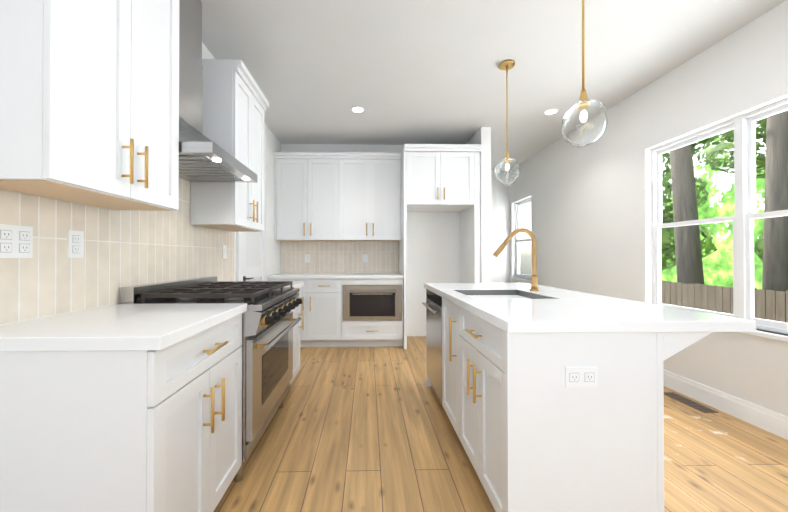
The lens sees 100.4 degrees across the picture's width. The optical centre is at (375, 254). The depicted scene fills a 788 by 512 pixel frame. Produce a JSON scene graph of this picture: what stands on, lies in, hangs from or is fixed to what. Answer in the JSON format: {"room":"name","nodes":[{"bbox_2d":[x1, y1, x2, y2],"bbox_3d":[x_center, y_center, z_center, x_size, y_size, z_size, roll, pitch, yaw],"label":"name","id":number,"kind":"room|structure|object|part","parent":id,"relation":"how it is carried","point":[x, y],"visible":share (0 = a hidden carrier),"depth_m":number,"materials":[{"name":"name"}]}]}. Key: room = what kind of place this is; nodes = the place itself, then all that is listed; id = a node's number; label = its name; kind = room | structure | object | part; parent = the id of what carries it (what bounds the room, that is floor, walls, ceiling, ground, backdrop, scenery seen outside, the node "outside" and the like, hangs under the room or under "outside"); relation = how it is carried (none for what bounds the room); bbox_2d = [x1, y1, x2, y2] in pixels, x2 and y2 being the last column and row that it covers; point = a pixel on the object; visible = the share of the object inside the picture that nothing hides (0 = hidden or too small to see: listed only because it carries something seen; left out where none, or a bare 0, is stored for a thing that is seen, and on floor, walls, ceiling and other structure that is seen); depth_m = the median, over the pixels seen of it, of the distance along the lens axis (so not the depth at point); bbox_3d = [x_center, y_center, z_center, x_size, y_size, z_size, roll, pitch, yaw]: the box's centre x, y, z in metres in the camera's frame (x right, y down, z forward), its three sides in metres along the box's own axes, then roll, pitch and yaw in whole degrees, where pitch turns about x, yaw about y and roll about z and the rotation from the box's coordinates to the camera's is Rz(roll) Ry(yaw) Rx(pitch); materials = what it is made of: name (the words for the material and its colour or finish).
{"room":"kitchen","nodes":[
{"label":"kitchen","id":0,"kind":"room"},
{"bbox_2d":[7,42,280,303],"bbox_3d":[-1.372,-0.224,1.862,0.150,2.770,8.650,0,0,-1],"label":"wall","id":1,"kind":"structure","parent":0,"point":[272,144],"depth_m":4.21,"materials":[{"name":"paint"}]},
{"bbox_2d":[0,0,178,210],"bbox_3d":[-1.096,-0.797,1.288,0.346,1.163,0.660,0,0,-1],"label":"upper cabinet","id":2,"kind":"object","parent":1,"relation":"attached to","point":[89,102],"visible":1,"depth_m":1.13,"materials":[{"name":"white wood"}]},
{"bbox_2d":[0,178,234,325],"bbox_3d":[-1.293,-0.196,1.994,0.010,0.885,2.114,0,0,-1],"label":"backsplash","id":3,"kind":"structure","parent":1,"relation":"attached to","point":[124,248],"depth_m":1.50,"materials":[{"name":"tile"}]},
{"bbox_2d":[0,224,32,257],"bbox_3d":[-1.264,-0.045,1.148,0.008,0.115,0.118,0,0,-1],"label":"electrical outlet","id":4,"kind":"object","parent":3,"relation":"attached to","point":[16,241],"visible":1,"depth_m":1.15,"materials":[{"name":"white plastic"}]},
{"bbox_2d":[67,230,83,257],"bbox_3d":[-1.269,-0.043,1.388,0.008,0.115,0.072,0,0,-1],"label":"electrical outlet","id":5,"kind":"object","parent":3,"relation":"attached to","point":[75,244],"visible":1,"depth_m":1.38,"materials":[{"name":"white plastic"}]},
{"bbox_2d":[222,245,226,258],"bbox_3d":[-1.303,-0.022,2.828,0.010,0.115,0.072,0,0,-1],"label":"light switch","id":6,"kind":"object","parent":3,"relation":"attached to","point":[224,251],"visible":1,"depth_m":2.81,"materials":[{"name":"white plastic"}]},
{"bbox_2d":[179,0,256,182],"bbox_3d":[-1.052,-1.051,1.961,0.466,1.110,0.660,0,0,-1],"label":"range hood","id":7,"kind":"object","parent":1,"relation":"attached to","point":[203,157],"visible":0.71,"depth_m":1.92,"materials":[{"name":"silver metal"}]},
{"bbox_2d":[191,59,268,231],"bbox_3d":[-1.127,-0.787,2.623,0.346,1.163,0.650,0,0,-1],"label":"upper cabinet","id":8,"kind":"object","parent":1,"relation":"attached to","point":[235,103],"visible":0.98,"depth_m":2.31,"materials":[{"name":"white wood"}]},
{"bbox_2d":[235,175,266,280],"bbox_3d":[-1.321,0.116,3.537,0.030,2.115,0.870,0,0,-1],"label":"door frame","id":9,"kind":"structure","parent":1,"relation":"attached to","point":[238,256],"depth_m":3.17,"materials":[{"name":"white wood"}]},
{"bbox_2d":[242,182,264,280],"bbox_3d":[-1.294,0.151,3.537,0.082,2.028,0.712,0,0,-1],"label":"pantry door","id":10,"kind":"structure","parent":1,"relation":"in","point":[253,256],"depth_m":3.56,"materials":[{"name":"white wood"}]},
{"bbox_2d":[280,144,459,335],"bbox_3d":[0.029,-0.203,4.806,2.790,2.770,0.150,0,0,-1],"label":"wall","id":11,"kind":"structure","parent":0,"point":[433,247],"depth_m":4.75,"materials":[{"name":"paint"}]},
{"bbox_2d":[274,156,345,240],"bbox_3d":[-0.896,-0.755,4.541,0.921,1.120,0.316,0,0,-1],"label":"upper cabinet","id":12,"kind":"object","parent":11,"relation":"attached to","point":[334,196],"depth_m":4.39,"materials":[{"name":"white wood"}]},
{"bbox_2d":[281,241,398,272],"bbox_3d":[-0.508,0.037,4.710,1.679,0.460,0.010,0,0,-1],"label":"backsplash","id":13,"kind":"structure","parent":11,"relation":"attached to","point":[338,256],"depth_m":4.71,"materials":[{"name":"tile"}]},
{"bbox_2d":[305,254,309,261],"bbox_3d":[-0.979,0.057,4.689,0.072,0.115,0.008,0,0,-1],"label":"electrical outlet","id":14,"kind":"object","parent":13,"relation":"attached to","point":[307,257],"visible":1,"depth_m":4.69,"materials":[{"name":"white plastic"}]},
{"bbox_2d":[363,254,367,261],"bbox_3d":[-0.144,0.057,4.709,0.072,0.115,0.008,0,0,-1],"label":"electrical outlet","id":15,"kind":"object","parent":13,"relation":"attached to","point":[365,257],"visible":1,"depth_m":4.71,"materials":[{"name":"white plastic"}]},
{"bbox_2d":[346,156,400,240],"bbox_3d":[-0.110,-0.755,4.560,0.891,1.120,0.316,0,0,-1],"label":"upper cabinet","id":16,"kind":"object","parent":11,"relation":"attached to","point":[373,183],"depth_m":4.41,"materials":[{"name":"white wood"}]},
{"bbox_2d":[467,127,491,282],"bbox_3d":[1.372,-0.205,4.413,0.125,2.770,0.660,0,0,-1],"label":"wall","id":17,"kind":"structure","parent":0,"point":[482,136],"depth_m":4.09,"materials":[{"name":"paint"}]},
{"bbox_2d":[201,0,785,169],"bbox_3d":[0.653,-1.659,1.921,4.200,0.100,8.650,0,0,-1],"label":"ceiling","id":18,"kind":"structure","parent":0,"point":[401,72],"depth_m":2.67,"materials":[{"name":"paint"}]},
{"bbox_2d":[351,106,364,112],"bbox_3d":[-0.198,-1.592,3.606,0.150,0.007,0.150,0,0,-1],"label":"recessed light","id":19,"kind":"object","parent":18,"relation":"in","point":[357,109],"visible":1,"depth_m":3.59,"materials":[{"name":"white"}]},
{"bbox_2d":[495,60,519,184],"bbox_3d":[1.104,-1.093,2.754,0.212,1.015,0.197,0,0,-1],"label":"pendant light","id":20,"kind":"object","parent":18,"relation":"hanging from","point":[507,170],"visible":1,"depth_m":2.71,"materials":[{"name":"clear glass"}]},
{"bbox_3d":[1.104,-0.695,2.752,0.212,0.219,0.197,0,0,-1],"label":"lamp shade","id":21,"kind":"part","parent":20,"relation":"part of","materials":[{"name":"clear glass"}]},
{"bbox_2d":[544,108,558,114],"bbox_3d":[1.957,-1.592,3.657,0.150,0.007,0.150,0,0,-1],"label":"recessed light","id":22,"kind":"object","parent":18,"relation":"in","point":[551,111],"visible":1,"depth_m":3.64,"materials":[{"name":"white"}]},
{"bbox_2d":[561,0,607,147],"bbox_3d":[1.046,-1.079,1.653,0.212,1.060,0.197,0,0,-1],"label":"pendant light","id":23,"kind":"object","parent":18,"relation":"hanging from","point":[584,121],"visible":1,"depth_m":1.59,"materials":[{"name":"clear glass"}]},
{"bbox_3d":[1.046,-0.658,1.649,0.212,0.219,0.197,0,0,-1],"label":"lamp shade","id":24,"kind":"part","parent":23,"relation":"part of","materials":[{"name":"clear glass"}]},
{"bbox_2d":[491,170,509,282],"bbox_3d":[0.552,-0.193,6.159,3.900,2.770,0.150,0,0,-1],"label":"wall","id":25,"kind":"structure","parent":0,"point":[500,234],"depth_m":6.13,"materials":[{"name":"paint"}]},
{"bbox_2d":[214,336,787,511],"bbox_3d":[0.653,1.211,1.900,4.200,0.100,8.650,0,0,-1],"label":"floor","id":26,"kind":"structure","parent":0,"point":[359,429],"depth_m":1.91,"materials":[{"name":"brown wood"}]},
{"bbox_2d":[0,314,241,511],"bbox_3d":[-0.950,0.719,1.290,0.663,0.875,0.680,0,0,-1],"label":"base cabinet","id":27,"kind":"object","parent":26,"relation":"on","point":[123,431],"visible":0.98,"depth_m":0.96,"materials":[{"name":"white wood"}]},
{"bbox_2d":[0,303,246,351],"bbox_3d":[-0.957,0.261,1.287,0.648,0.040,0.692,0,0,-1],"label":"countertop","id":28,"kind":"structure","parent":27,"relation":"on","point":[134,327],"depth_m":1.09,"materials":[{"name":"white stone"}]},
{"bbox_2d":[120,276,301,481],"bbox_3d":[-0.915,0.665,2.092,0.735,0.995,0.910,0,0,-1],"label":"range","id":29,"kind":"object","parent":26,"relation":"on","point":[269,322],"visible":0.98,"depth_m":1.80,"materials":[{"name":"silver metal"}]},
{"bbox_2d":[290,292,303,384],"bbox_3d":[-0.985,0.730,2.795,0.663,0.875,0.490,0,0,-1],"label":"base cabinet","id":30,"kind":"object","parent":26,"relation":"on","point":[296,343],"visible":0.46,"depth_m":2.93,"materials":[{"name":"white"}]},
{"bbox_2d":[285,282,302,287],"bbox_3d":[-0.993,0.273,2.804,0.648,0.040,0.502,0,0,-1],"label":"countertop","id":31,"kind":"structure","parent":30,"relation":"on","point":[297,284],"depth_m":2.85,"materials":[{"name":"white stone"}]},
{"bbox_2d":[267,279,342,346],"bbox_3d":[-0.887,0.742,4.386,0.932,0.876,0.630,0,0,-1],"label":"base cabinet","id":32,"kind":"object","parent":26,"relation":"on","point":[322,299],"depth_m":4.10,"materials":[{"name":"white wood"}]},
{"bbox_2d":[267,273,402,278],"bbox_3d":[-0.507,0.284,4.391,1.691,0.040,0.643,0,0,-1],"label":"countertop","id":33,"kind":"structure","parent":32,"relation":"on","point":[337,276],"depth_m":4.08,"materials":[{"name":"white stone"}]},
{"bbox_2d":[343,279,402,346],"bbox_3d":[-0.079,0.742,4.405,0.836,0.876,0.630,0,0,-1],"label":"base cabinet","id":34,"kind":"object","parent":26,"relation":"on","point":[353,312],"depth_m":4.10,"materials":[{"name":"white"}]},
{"bbox_3d":[-0.045,0.606,4.239,0.739,0.445,0.368,0,0,-1],"label":"microwave drawer","id":35,"kind":"part","parent":34,"relation":"part of","materials":[{"name":"silver metal"}]},
{"bbox_2d":[399,144,481,348],"bbox_3d":[0.824,-0.088,4.388,0.960,2.535,0.718,0,0,-1],"label":"enclosure","id":36,"kind":"object","parent":26,"relation":"on","point":[440,177],"visible":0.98,"depth_m":4.10,"materials":[{"name":"white wood"}]},
{"bbox_2d":[422,287,725,511],"bbox_3d":[0.824,0.725,2.052,0.807,0.876,1.730,0,0,-1],"label":"kitchen island","id":37,"kind":"object","parent":26,"relation":"on","point":[533,433],"depth_m":1.19,"materials":[{"name":"white wood"}]},
{"bbox_2d":[422,289,441,403],"bbox_3d":[0.692,0.677,2.600,0.569,0.755,0.594,0,0,-1],"label":"dishwasher","id":38,"kind":"object","parent":37,"relation":"in","point":[433,304],"depth_m":2.54,"materials":[{"name":"silver metal"}]},
{"bbox_2d":[424,283,541,290],"bbox_3d":[0.890,0.311,2.624,0.910,0.120,0.627,0,0,-1],"label":"island countertop","id":39,"kind":"structure","parent":37,"relation":"on","point":[433,286],"depth_m":2.56,"materials":[{"name":"white stone"}]},
{"bbox_2d":[438,287,613,302],"bbox_3d":[0.903,0.300,2.077,0.910,0.106,0.520,0,0,-1],"label":"island countertop","id":40,"kind":"structure","parent":37,"relation":"on","point":[558,293],"depth_m":2.05,"materials":[{"name":"white stone"}]},
{"bbox_2d":[462,291,553,298],"bbox_3d":[0.783,0.377,2.074,0.494,0.252,0.544,0,0,-1],"label":"sink","id":41,"kind":"object","parent":40,"relation":"in","point":[477,294],"depth_m":2.25,"materials":[{"name":"grey metal"}]},
{"bbox_2d":[493,228,538,290],"bbox_3d":[0.960,0.034,2.254,0.321,0.430,0.086,0,0,-1],"label":"gooseneck faucet","id":42,"kind":"object","parent":40,"relation":"on","point":[533,281],"visible":1,"depth_m":2.23,"materials":[{"name":"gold metal"}]},
{"bbox_2d":[565,367,597,386],"bbox_3d":[0.743,0.443,1.183,0.115,0.072,0.008,0,0,-1],"label":"outlet","id":43,"kind":"object","parent":37,"relation":"attached to","point":[581,376],"visible":1,"depth_m":1.18,"materials":[{"name":"white plastic"}]},
{"bbox_2d":[458,299,755,334],"bbox_3d":[0.917,0.262,1.498,0.910,0.040,0.640,0,0,-1],"label":"island countertop","id":44,"kind":"structure","parent":37,"relation":"on","point":[519,316],"depth_m":1.23,"materials":[{"name":"white stone"}]},
{"bbox_2d":[664,392,718,412],"bbox_3d":[2.462,1.164,2.588,0.110,0.004,0.360,0,0,-1],"label":"floor vent","id":45,"kind":"object","parent":26,"relation":"in","point":[691,403],"visible":0.98,"depth_m":2.56,"materials":[{"name":"brown metal"}]},
{"bbox_2d":[509,0,787,415],"bbox_3d":[2.677,-0.224,1.958,0.150,2.770,8.650,0,0,-1],"label":"wall","id":46,"kind":"structure","parent":0,"point":[591,217],"depth_m":3.14,"materials":[{"name":"paint"}]},
{"bbox_2d":[510,277,530,281],"bbox_3d":[2.529,0.434,5.666,0.090,0.030,0.780,0,0,-1],"label":"window sill","id":47,"kind":"structure","parent":46,"relation":"attached to","point":[514,278],"depth_m":5.64,"materials":[{"name":"white"}]},
{"bbox_2d":[515,197,531,278],"bbox_3d":[2.607,-0.266,5.673,0.065,1.370,0.720,0,0,-1],"label":"window","id":48,"kind":"structure","parent":46,"relation":"in","point":[517,240],"depth_m":5.98,"materials":[{"name":"white"}]},
{"bbox_2d":[651,98,787,333],"bbox_3d":[2.682,-0.245,2.386,0.075,1.528,1.486,0,0,-1],"label":"window","id":49,"kind":"structure","parent":46,"relation":"in","point":[745,174],"depth_m":2.38,"materials":[{"name":"white wood"}]},
{"bbox_2d":[663,369,787,439],"bbox_3d":[2.592,1.091,1.946,0.020,0.140,8.350,0,0,-1],"label":"baseboard","id":50,"kind":"structure","parent":46,"relation":"attached to","point":[770,421],"depth_m":2.38,"materials":[{"name":"white wood"}]},
{"bbox_2d":[741,329,787,341],"bbox_3d":[2.607,0.533,2.379,0.090,0.030,1.546,0,0,-1],"label":"window sill","id":51,"kind":"structure","parent":46,"relation":"attached to","point":[777,336],"depth_m":2.14,"materials":[{"name":"white"}]},
{"label":"outside","id":52,"kind":"structure","parent":0,"visible":0},
{"bbox_2d":[661,122,765,288],"bbox_3d":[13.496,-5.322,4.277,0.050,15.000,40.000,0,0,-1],"label":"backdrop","id":53,"kind":"structure","parent":52,"point":[717,258],"depth_m":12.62,"materials":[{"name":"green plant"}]},
{"bbox_3d":[11.360,2.270,3.171,17.270,0.200,30.000,0,0,-1],"label":"ground","id":54,"kind":"structure","parent":52,"visible":0},
{"bbox_2d":[661,280,787,322],"bbox_3d":[7.226,1.385,3.094,0.060,1.570,22.030,0,0,-1],"label":"fence","id":55,"kind":"object","parent":54,"relation":"on","point":[721,295],"depth_m":6.78,"materials":[{"name":"brown wood"}]},
{"bbox_2d":[661,110,787,291],"bbox_3d":[9.235,-3.800,6.530,7.922,12.017,21.786,0,0,-1],"label":"tree","id":56,"kind":"object","parent":54,"relation":"on","point":[775,155],"depth_m":8.31,"materials":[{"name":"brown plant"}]}
]}

